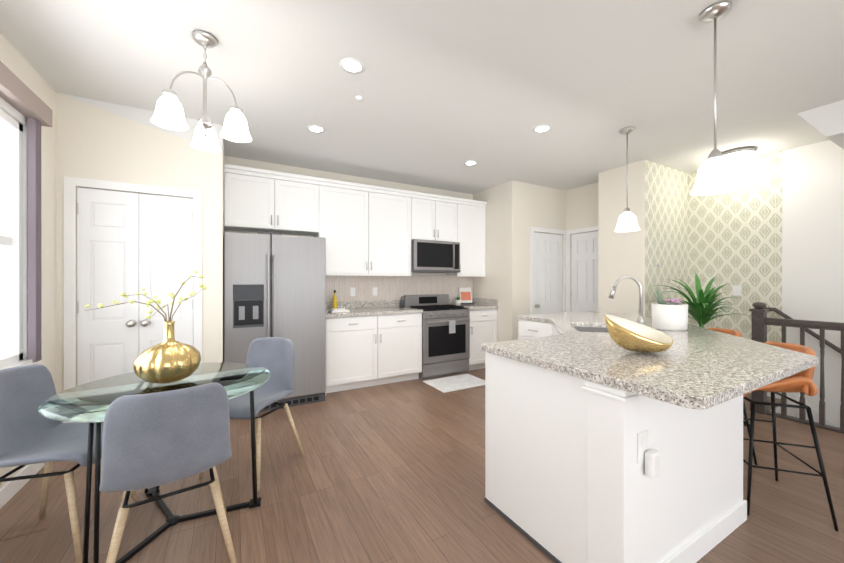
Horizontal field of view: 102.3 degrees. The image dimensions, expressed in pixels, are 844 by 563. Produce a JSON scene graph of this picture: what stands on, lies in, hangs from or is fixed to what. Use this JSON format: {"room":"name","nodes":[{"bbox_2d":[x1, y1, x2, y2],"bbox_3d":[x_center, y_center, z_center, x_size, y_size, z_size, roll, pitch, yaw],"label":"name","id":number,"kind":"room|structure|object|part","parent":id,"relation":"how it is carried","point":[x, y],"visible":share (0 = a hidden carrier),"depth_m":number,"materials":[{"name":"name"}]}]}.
{"room":"kitchen","nodes":[
{"label":"kitchen","id":0,"kind":"room"},
{"bbox_2d":[0,33,63,488],"bbox_3d":[-1.073,-0.067,-0.560,0.120,2.740,7.360,0,0,-29],"label":"wall","id":1,"kind":"structure","parent":0,"point":[52,138],"depth_m":2.52,"materials":[{"name":"beige paint"}]},
{"bbox_2d":[0,97,40,369],"bbox_3d":[-2.083,-0.234,1.298,0.130,1.670,2.170,0,0,-29],"label":"window","id":2,"kind":"structure","parent":1,"relation":"in","point":[13,256],"depth_m":2.12,"materials":[{"name":"white"}]},
{"bbox_2d":[0,463,44,508],"bbox_3d":[-1.001,1.250,-0.576,0.030,0.105,7.260,0,0,-29],"label":"baseboard","id":3,"kind":"structure","parent":1,"relation":"attached to","point":[9,490],"depth_m":2.09,"materials":[{"name":"white wood"}]},
{"bbox_2d":[0,61,51,126],"bbox_3d":[-2.008,-1.109,1.316,0.082,0.120,2.250,0,0,-29],"label":"window valance","id":4,"kind":"object","parent":1,"relation":"attached to","point":[18,94],"visible":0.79,"depth_m":2.01,"materials":[{"name":"beige"}]},
{"bbox_2d":[27,117,41,361],"bbox_3d":[-2.528,-0.265,2.224,0.039,1.570,0.108,0,0,-29],"label":"blind stack","id":5,"kind":"object","parent":4,"relation":"hanging from","point":[34,262],"visible":0.94,"depth_m":2.19,"materials":[{"name":"grey fabric"}]},
{"bbox_2d":[64,95,223,385],"bbox_3d":[-2.323,-0.070,2.899,1.072,2.740,0.100,0,0,-29],"label":"wall","id":6,"kind":"structure","parent":0,"point":[80,139],"depth_m":2.89,"materials":[{"name":"beige paint"}]},
{"bbox_2d":[64,176,201,422],"bbox_3d":[-2.352,0.247,2.816,0.890,2.105,0.016,0,0,-29],"label":"door frame","id":7,"kind":"structure","parent":6,"relation":"attached to","point":[71,184],"depth_m":2.63,"materials":[{"name":"white wood"}]},
{"bbox_2d":[77,187,192,385],"bbox_3d":[-2.352,0.281,2.816,0.752,2.030,0.107,0,0,-29],"label":"pantry door","id":8,"kind":"structure","parent":6,"relation":"in","point":[131,244],"depth_m":2.80,"materials":[{"name":"white wood"}]},
{"bbox_2d":[224,156,471,274],"bbox_3d":[-0.748,-0.072,4.804,3.780,2.740,0.110,0,0,-29],"label":"wall","id":9,"kind":"structure","parent":0,"point":[227,160],"depth_m":4.52,"materials":[{"name":"beige paint"}]},
{"bbox_2d":[224,168,319,231],"bbox_3d":[-1.749,-0.896,3.988,0.984,0.610,0.332,0,0,-29],"label":"upper cabinet","id":10,"kind":"object","parent":9,"relation":"attached to","point":[251,199],"depth_m":3.82,"materials":[{"name":"white wood"}]},
{"bbox_2d":[320,180,375,275],"bbox_3d":[-1.046,-0.651,4.381,0.743,1.100,0.332,0,0,-29],"label":"upper cabinet","id":11,"kind":"object","parent":9,"relation":"attached to","point":[365,251],"depth_m":4.28,"materials":[{"name":"white wood"}]},
{"bbox_2d":[376,188,415,275],"bbox_3d":[-0.498,-0.652,4.687,0.744,1.100,0.332,0,0,-29],"label":"upper cabinet","id":12,"kind":"object","parent":9,"relation":"attached to","point":[395,211],"depth_m":4.58,"materials":[{"name":"white wood"}]},
{"bbox_2d":[337,296,459,307],"bbox_3d":[-0.283,0.318,4.987,2.585,0.100,0.020,0,0,-29],"label":"backsplash","id":13,"kind":"structure","parent":9,"relation":"attached to","point":[340,303],"depth_m":4.74,"materials":[{"name":"grey stone"}]},
{"bbox_2d":[412,232,459,275],"bbox_3d":[0.131,-0.388,4.994,0.764,0.513,0.410,0,0,-29],"label":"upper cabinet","id":14,"kind":"object","parent":9,"relation":"attached to","point":[438,254],"depth_m":4.81,"materials":[{"name":"white"}]},
{"bbox_2d":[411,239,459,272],"bbox_3d":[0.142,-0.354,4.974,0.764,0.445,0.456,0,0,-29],"label":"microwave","id":15,"kind":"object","parent":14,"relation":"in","point":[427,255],"depth_m":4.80,"materials":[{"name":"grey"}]},
{"bbox_2d":[416,196,459,235],"bbox_3d":[0.112,-0.894,5.028,0.770,0.615,0.332,0,0,-29],"label":"upper cabinet","id":16,"kind":"object","parent":9,"relation":"attached to","point":[437,216],"depth_m":4.90,"materials":[{"name":"white wood"}]},
{"bbox_2d":[444,200,486,275],"bbox_3d":[0.659,-0.652,5.333,0.599,1.100,0.332,0,0,-29],"label":"upper cabinet","id":17,"kind":"object","parent":9,"relation":"attached to","point":[472,216],"depth_m":5.22,"materials":[{"name":"white wood"}]},
{"bbox_2d":[0,368,843,562],"bbox_3d":[1.567,1.326,1.431,6.670,0.050,8.260,0,0,-29],"label":"floor","id":18,"kind":"structure","parent":0,"point":[394,472],"depth_m":2.03,"materials":[{"name":"brown wood"}]},
{"bbox_2d":[0,364,138,562],"bbox_3d":[-1.823,0.867,1.705,0.507,0.874,0.492,0,0,-15],"label":"chair","id":19,"kind":"object","parent":18,"relation":"on","point":[29,434],"visible":0.88,"depth_m":1.69,"materials":[{"name":"grey fabric"}]},
{"bbox_3d":[-1.823,0.649,1.705,0.515,0.444,0.460,0,0,-15],"label":"seat","id":20,"kind":"part","parent":19,"relation":"part of","materials":[{"name":"grey fabric"}]},
{"bbox_2d":[38,362,270,562],"bbox_3d":[-1.344,0.926,1.832,0.962,0.750,0.962,0,0,-29],"label":"dining table","id":21,"kind":"object","parent":18,"relation":"on","point":[90,402],"visible":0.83,"depth_m":1.73,"materials":[{"name":"clear glass"}]},
{"bbox_2d":[85,270,206,383],"bbox_3d":[-1.514,0.244,1.854,0.589,0.611,0.389,0,0,-29],"label":"vase","id":22,"kind":"object","parent":21,"relation":"on","point":[169,359],"visible":1,"depth_m":1.81,"materials":[{"name":"gold metal"}]},
{"bbox_2d":[99,383,236,562],"bbox_3d":[-1.132,0.867,1.538,0.492,0.874,0.507,0,0,-36],"label":"chair","id":23,"kind":"object","parent":18,"relation":"on","point":[149,440],"visible":1,"depth_m":1.35,"materials":[{"name":"grey fabric"}]},
{"bbox_3d":[-1.132,0.649,1.537,0.460,0.444,0.515,0,0,-36],"label":"seat","id":24,"kind":"part","parent":23,"relation":"part of","materials":[{"name":"grey fabric"}]},
{"bbox_2d":[198,337,304,490],"bbox_3d":[-1.178,0.867,2.391,0.492,0.874,0.507,0,0,17],"label":"chair","id":25,"kind":"object","parent":18,"relation":"on","point":[275,356],"visible":0.83,"depth_m":2.50,"materials":[{"name":"grey fabric"}]},
{"bbox_3d":[-1.178,0.648,2.391,0.460,0.444,0.515,0,0,17],"label":"seat","id":26,"kind":"part","parent":25,"relation":"part of","materials":[{"name":"grey fabric"}]},
{"bbox_2d":[224,228,331,411],"bbox_3d":[-1.628,0.399,3.796,1.000,1.800,0.787,0,0,-29],"label":"refrigerator","id":27,"kind":"object","parent":18,"relation":"on","point":[276,284],"depth_m":3.48,"materials":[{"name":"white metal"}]},
{"bbox_2d":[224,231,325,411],"bbox_3d":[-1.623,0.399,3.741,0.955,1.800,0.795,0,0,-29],"label":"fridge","id":28,"kind":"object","parent":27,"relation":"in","point":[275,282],"depth_m":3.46,"materials":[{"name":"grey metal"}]},
{"bbox_2d":[332,312,415,391],"bbox_3d":[-0.707,0.855,4.414,1.285,0.888,0.607,0,0,-29],"label":"base cabinet","id":29,"kind":"object","parent":18,"relation":"on","point":[367,351],"depth_m":4.13,"materials":[{"name":"white wood"}]},
{"bbox_2d":[332,308,423,315],"bbox_3d":[-0.701,0.389,4.402,1.285,0.040,0.632,0,0,-29],"label":"countertop","id":30,"kind":"structure","parent":29,"relation":"on","point":[353,311],"depth_m":4.27,"materials":[{"name":"grey stone"}]},
{"bbox_2d":[332,290,336,308],"bbox_3d":[-1.119,0.240,4.362,0.060,0.256,0.058,0,0,-29],"label":"bottle","id":31,"kind":"object","parent":30,"relation":"on","point":[334,302],"visible":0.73,"depth_m":4.35,"materials":[{"name":"yellow glass"}]},
{"bbox_2d":[328,308,349,312],"bbox_3d":[-0.997,0.347,4.082,0.220,0.041,0.150,0,0,-29],"label":"towel","id":32,"kind":"object","parent":30,"relation":"on","point":[339,310],"visible":1,"depth_m":4.02,"materials":[{"name":"white fabric"}]},
{"bbox_2d":[399,296,403,307],"bbox_3d":[-0.288,0.289,4.801,0.060,0.157,0.065,0,0,-29],"label":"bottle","id":33,"kind":"object","parent":30,"relation":"on","point":[401,303],"visible":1,"depth_m":4.78,"materials":[{"name":"grey glass"}]},
{"bbox_2d":[424,304,498,311],"bbox_3d":[0.431,0.388,5.035,1.290,0.040,0.632,0,0,-29],"label":"countertop","id":34,"kind":"structure","parent":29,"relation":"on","point":[477,306],"depth_m":5.00,"materials":[{"name":"grey stone"}]},
{"bbox_2d":[454,297,460,304],"bbox_3d":[0.553,0.301,5.248,0.129,0.133,0.116,0,0,-29],"label":"potted plant","id":35,"kind":"object","parent":34,"relation":"on","point":[458,301],"visible":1,"depth_m":5.22,"materials":[{"name":"white ceramic"}]},
{"bbox_2d":[459,287,472,303],"bbox_3d":[0.705,0.230,5.435,0.200,0.267,0.114,0,0,-17],"label":"cookbook","id":36,"kind":"object","parent":34,"relation":"on","point":[465,295],"visible":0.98,"depth_m":5.44,"materials":[{"name":"white paper"}]},
{"bbox_2d":[404,294,475,379],"bbox_3d":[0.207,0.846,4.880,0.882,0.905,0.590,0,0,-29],"label":"oven range","id":37,"kind":"object","parent":18,"relation":"on","point":[445,337],"depth_m":4.60,"materials":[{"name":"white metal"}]},
{"bbox_2d":[422,374,484,392],"bbox_3d":[0.449,1.294,4.354,0.730,0.008,0.515,0,0,-29],"label":"mat","id":38,"kind":"object","parent":18,"relation":"on","point":[454,383],"visible":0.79,"depth_m":4.34,"materials":[{"name":"white fabric"}]},
{"bbox_2d":[476,308,498,368],"bbox_3d":[0.755,0.854,5.231,0.533,0.888,0.607,0,0,-29],"label":"base cabinet","id":39,"kind":"object","parent":18,"relation":"on","point":[486,319],"depth_m":4.98,"materials":[{"name":"white wood"}]},
{"bbox_2d":[484,351,746,562],"bbox_3d":[1.243,0.854,2.658,2.198,0.891,1.982,0,0,-29],"label":"kitchen island","id":40,"kind":"object","parent":18,"relation":"on","point":[601,446],"depth_m":1.55,"materials":[{"name":"wood"}]},
{"bbox_2d":[481,311,817,410],"bbox_3d":[1.443,0.389,2.656,2.550,0.038,2.220,0,0,-29],"label":"island countertop","id":41,"kind":"structure","parent":40,"relation":"on","point":[703,369],"depth_m":1.64,"materials":[{"name":"grey stone"}]},
{"bbox_2d":[574,327,607,332],"bbox_3d":[1.437,0.470,2.751,0.707,0.260,0.707,0,0,-29],"label":"sink","id":42,"kind":"object","parent":41,"relation":"in","point":[578,329],"depth_m":3.03,"materials":[{"name":"metal"}]},
{"bbox_2d":[608,275,643,324],"bbox_3d":[1.633,0.159,2.702,0.218,0.420,0.197,0,0,-29],"label":"faucet","id":43,"kind":"object","parent":41,"relation":"on","point":[640,311],"depth_m":2.67,"materials":[{"name":"silver metal"}]},
{"bbox_2d":[605,314,672,352],"bbox_3d":[1.133,0.271,1.773,0.304,0.192,0.233,0,0,-29],"label":"bowl","id":44,"kind":"object","parent":41,"relation":"on","point":[626,334],"visible":1,"depth_m":1.74,"materials":[{"name":"gold metal"}]},
{"bbox_2d":[651,287,687,330],"bbox_3d":[1.913,0.201,2.632,0.242,0.336,0.230,0,0,-29],"label":"planter","id":45,"kind":"object","parent":41,"relation":"on","point":[672,315],"visible":1,"depth_m":2.56,"materials":[{"name":"white ceramic"}]},
{"bbox_2d":[649,273,751,327],"bbox_3d":[2.810,0.598,3.530,0.973,1.402,0.965,0,0,-29],"label":"plant","id":46,"kind":"object","parent":18,"relation":"on","point":[701,309],"visible":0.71,"depth_m":3.44,"materials":[{"name":"green plant"}]},
{"bbox_2d":[707,328,756,464],"bbox_3d":[2.233,0.838,2.681,0.414,0.926,0.484,0,0,13],"label":"stool","id":47,"kind":"object","parent":18,"relation":"on","point":[732,332],"depth_m":2.47,"materials":[{"name":"leather"}]},
{"bbox_3d":[2.233,0.518,2.681,0.421,0.293,0.476,0,0,13],"label":"seat","id":48,"kind":"part","parent":47,"relation":"part of","materials":[{"name":"leather"}]},
{"bbox_2d":[743,341,838,530],"bbox_3d":[2.056,0.839,2.057,0.414,0.926,0.484,0,0,19],"label":"stool","id":49,"kind":"object","parent":18,"relation":"on","point":[801,381],"visible":0.42,"depth_m":1.89,"materials":[{"name":"leather"}]},
{"bbox_3d":[2.055,0.519,2.057,0.421,0.293,0.476,0,0,19],"label":"seat","id":50,"kind":"part","parent":49,"relation":"part of","materials":[{"name":"leather"}]},
{"bbox_2d":[0,0,843,193],"bbox_3d":[1.567,-1.464,1.429,6.670,0.050,8.260,0,0,-29],"label":"ceiling","id":51,"kind":"structure","parent":0,"point":[445,89],"depth_m":2.37,"materials":[{"name":"white paint"}]},
{"bbox_2d":[57,92,224,155],"bbox_3d":[-2.522,-1.310,3.237,1.092,0.259,0.891,0,0,-29],"label":"ceiling soffit","id":52,"kind":"structure","parent":51,"relation":"attached to","point":[142,116],"depth_m":2.84,"materials":[{"name":"white paint"}]},
{"bbox_2d":[151,30,251,151],"bbox_3d":[-1.298,-1.147,2.042,0.481,0.584,0.444,0,0,-29],"label":"chandelier","id":53,"kind":"object","parent":51,"relation":"hanging from","point":[169,113],"visible":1,"depth_m":1.97,"materials":[{"name":"white glass"}]},
{"bbox_3d":[-1.298,-0.929,2.043,0.481,0.150,0.444,0,0,-29],"label":"lamp shade","id":54,"kind":"part","parent":53,"relation":"part of","materials":[{"name":"white glass"}]},
{"bbox_2d":[307,125,324,132],"label":"ceiling lights","id":55,"kind":"object","parent":51,"relation":"attached to","point":[312,128],"depth_m":3.20,"materials":[{"name":"white plastic"}]},
{"bbox_2d":[339,58,364,73],"label":"ceiling lights","id":56,"kind":"object","parent":51,"relation":"attached to","point":[349,65],"depth_m":2.26,"materials":[{"name":"white plastic"}]},
{"bbox_2d":[355,96,362,100],"label":"ceiling lights","id":57,"kind":"object","parent":51,"relation":"attached to","point":[359,98],"depth_m":2.65,"materials":[{"name":"white plastic"}]},
{"bbox_2d":[464,161,477,165],"label":"ceiling lights","id":58,"kind":"object","parent":51,"relation":"attached to","point":[469,163],"depth_m":4.13,"materials":[{"name":"white plastic"}]},
{"bbox_2d":[533,125,551,132],"label":"ceiling lights","id":59,"kind":"object","parent":51,"relation":"attached to","point":[541,128],"depth_m":3.19,"materials":[{"name":"white plastic"}]},
{"bbox_2d":[615,127,639,231],"bbox_3d":[1.946,-0.963,3.221,0.210,0.954,0.210,0,0,-29],"label":"pendant light","id":60,"kind":"object","parent":51,"relation":"hanging from","point":[627,221],"visible":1,"depth_m":3.19,"materials":[{"name":"white glass"}]},
{"bbox_3d":[1.946,-1.042,3.221,0.132,0.794,0.132,0,0,-29],"label":"frame","id":61,"kind":"part","parent":60,"relation":"part of","materials":[{"name":"silver metal"}]},
{"bbox_3d":[1.946,-0.571,3.222,0.210,0.170,0.210,0,0,-29],"label":"lamp shade","id":62,"kind":"part","parent":60,"relation":"part of","materials":[{"name":"white glass"}]},
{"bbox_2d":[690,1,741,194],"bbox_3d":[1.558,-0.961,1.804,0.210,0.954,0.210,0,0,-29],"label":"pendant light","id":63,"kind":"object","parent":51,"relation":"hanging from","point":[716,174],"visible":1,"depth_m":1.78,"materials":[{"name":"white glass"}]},
{"bbox_3d":[1.558,-1.041,1.804,0.132,0.794,0.132,0,0,-29],"label":"frame","id":64,"kind":"part","parent":63,"relation":"part of","materials":[{"name":"silver metal"}]},
{"bbox_3d":[1.558,-0.569,1.804,0.210,0.170,0.210,0,0,-29],"label":"lamp shade","id":65,"kind":"part","parent":63,"relation":"part of","materials":[{"name":"white glass"}]},
{"bbox_2d":[722,147,754,164],"label":"ceiling lights","id":66,"kind":"object","parent":51,"relation":"attached to","point":[732,156],"depth_m":3.69,"materials":[{"name":"white glass"}]},
{"bbox_2d":[472,183,503,341],"bbox_3d":[1.085,-0.072,5.296,0.100,2.740,0.780,0,0,-29],"label":"wall","id":67,"kind":"structure","parent":0,"point":[491,286],"depth_m":5.16,"materials":[{"name":"beige paint"}]},
{"bbox_2d":[472,296,497,303],"bbox_3d":[0.987,0.318,5.343,0.020,0.100,0.597,0,0,-29],"label":"backsplash","id":68,"kind":"structure","parent":67,"relation":"attached to","point":[474,300],"depth_m":5.37,"materials":[{"name":"grey stone"}]},
{"bbox_2d":[504,180,567,340],"bbox_3d":[1.757,-0.072,5.150,1.130,2.740,0.110,0,0,-29],"label":"wall","id":69,"kind":"structure","parent":0,"point":[526,205],"depth_m":4.95,"materials":[{"name":"beige paint"}]},
{"bbox_2d":[534,232,561,313],"bbox_3d":[1.941,0.279,5.199,0.652,2.030,0.107,0,0,-29],"label":"hall door","id":70,"kind":"structure","parent":69,"relation":"in","point":[547,273],"depth_m":5.21,"materials":[{"name":"white wood"}]},
{"bbox_2d":[530,226,597,314],"bbox_3d":[2.138,0.246,4.850,0.794,2.105,0.804,0,0,-29],"label":"door frame","id":71,"kind":"structure","parent":69,"relation":"attached to","point":[544,230],"depth_m":5.31,"materials":[{"name":"white wood"}]},
{"bbox_2d":[571,231,597,311],"bbox_3d":[2.487,0.279,5.037,0.107,2.030,0.652,0,0,-29],"label":"hall door","id":72,"kind":"structure","parent":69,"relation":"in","point":[584,271],"depth_m":5.13,"materials":[{"name":"white wood"}]},
{"bbox_2d":[572,181,631,314],"bbox_3d":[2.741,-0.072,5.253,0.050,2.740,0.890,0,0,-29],"label":"wall","id":73,"kind":"structure","parent":0,"point":[602,207],"depth_m":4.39,"materials":[{"name":"beige paint"}]},
{"bbox_2d":[632,160,644,315],"bbox_3d":[2.763,-0.071,4.148,0.350,2.740,0.100,0,0,-29],"label":"wall","id":74,"kind":"structure","parent":0,"point":[638,168],"depth_m":4.08,"materials":[{"name":"beige paint"}]},
{"bbox_2d":[645,160,688,323],"bbox_3d":[3.090,-0.121,4.271,1.038,2.639,0.004,0,0,-29],"label":"wall","id":75,"kind":"structure","parent":74,"relation":"attached to","point":[666,188],"depth_m":4.24,"materials":[{"name":"paper"}]},
{"bbox_2d":[770,406,780,412],"bbox_3d":[4.257,2.290,2.539,0.688,1.880,2.370,0,0,-29],"label":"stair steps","id":76,"kind":"structure","parent":0,"point":[778,409],"depth_m":3.62,"materials":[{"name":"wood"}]},
{"bbox_2d":[782,140,843,427],"bbox_3d":[5.010,1.331,2.003,0.100,5.540,5.900,0,0,-29],"label":"wall","id":77,"kind":"structure","parent":0,"point":[812,232],"depth_m":3.53,"materials":[{"name":"white paint"}]},
{"bbox_2d":[689,151,781,341],"bbox_3d":[3.763,-0.121,4.128,0.004,2.639,0.870,0,0,-29],"label":"wall","id":78,"kind":"structure","parent":77,"relation":"attached to","point":[731,237],"depth_m":4.03,"materials":[{"name":"paper"}]},
{"bbox_2d":[733,286,741,295],"bbox_3d":[3.783,0.109,4.077,0.010,0.120,0.080,0,0,-29],"label":"switch plate","id":79,"kind":"object","parent":78,"relation":"attached to","point":[737,290],"depth_m":4.07,"materials":[{"name":"white plastic"}]},
{"bbox_2d":[750,392,781,398],"bbox_3d":[3.758,1.246,4.127,0.013,0.105,0.870,0,0,-29],"label":"baseboard","id":80,"kind":"structure","parent":78,"relation":"attached to","point":[768,393],"depth_m":3.79,"materials":[{"name":"white wood"}]},
{"bbox_2d":[786,392,837,426],"bbox_3d":[4.552,2.304,2.704,0.012,2.327,2.370,0,0,-29],"label":"trim","id":81,"kind":"structure","parent":77,"relation":"attached to","point":[815,412],"depth_m":3.56,"materials":[{"name":"white"}]},
{"bbox_2d":[749,302,843,433],"bbox_3d":[4.420,1.209,2.154,0.774,2.007,3.540,0,0,-29],"label":"railing","id":82,"kind":"object","parent":81,"relation":"on","point":[761,320],"visible":0.83,"depth_m":3.16,"materials":[{"name":"brown wood"}]},
{"bbox_2d":[797,100,843,149],"bbox_3d":[4.811,-1.309,1.157,1.070,0.260,4.620,0,0,-29],"label":"ceiling","id":83,"kind":"structure","parent":0,"point":[826,121],"depth_m":2.77,"materials":[{"name":"white paint"}]}
]}

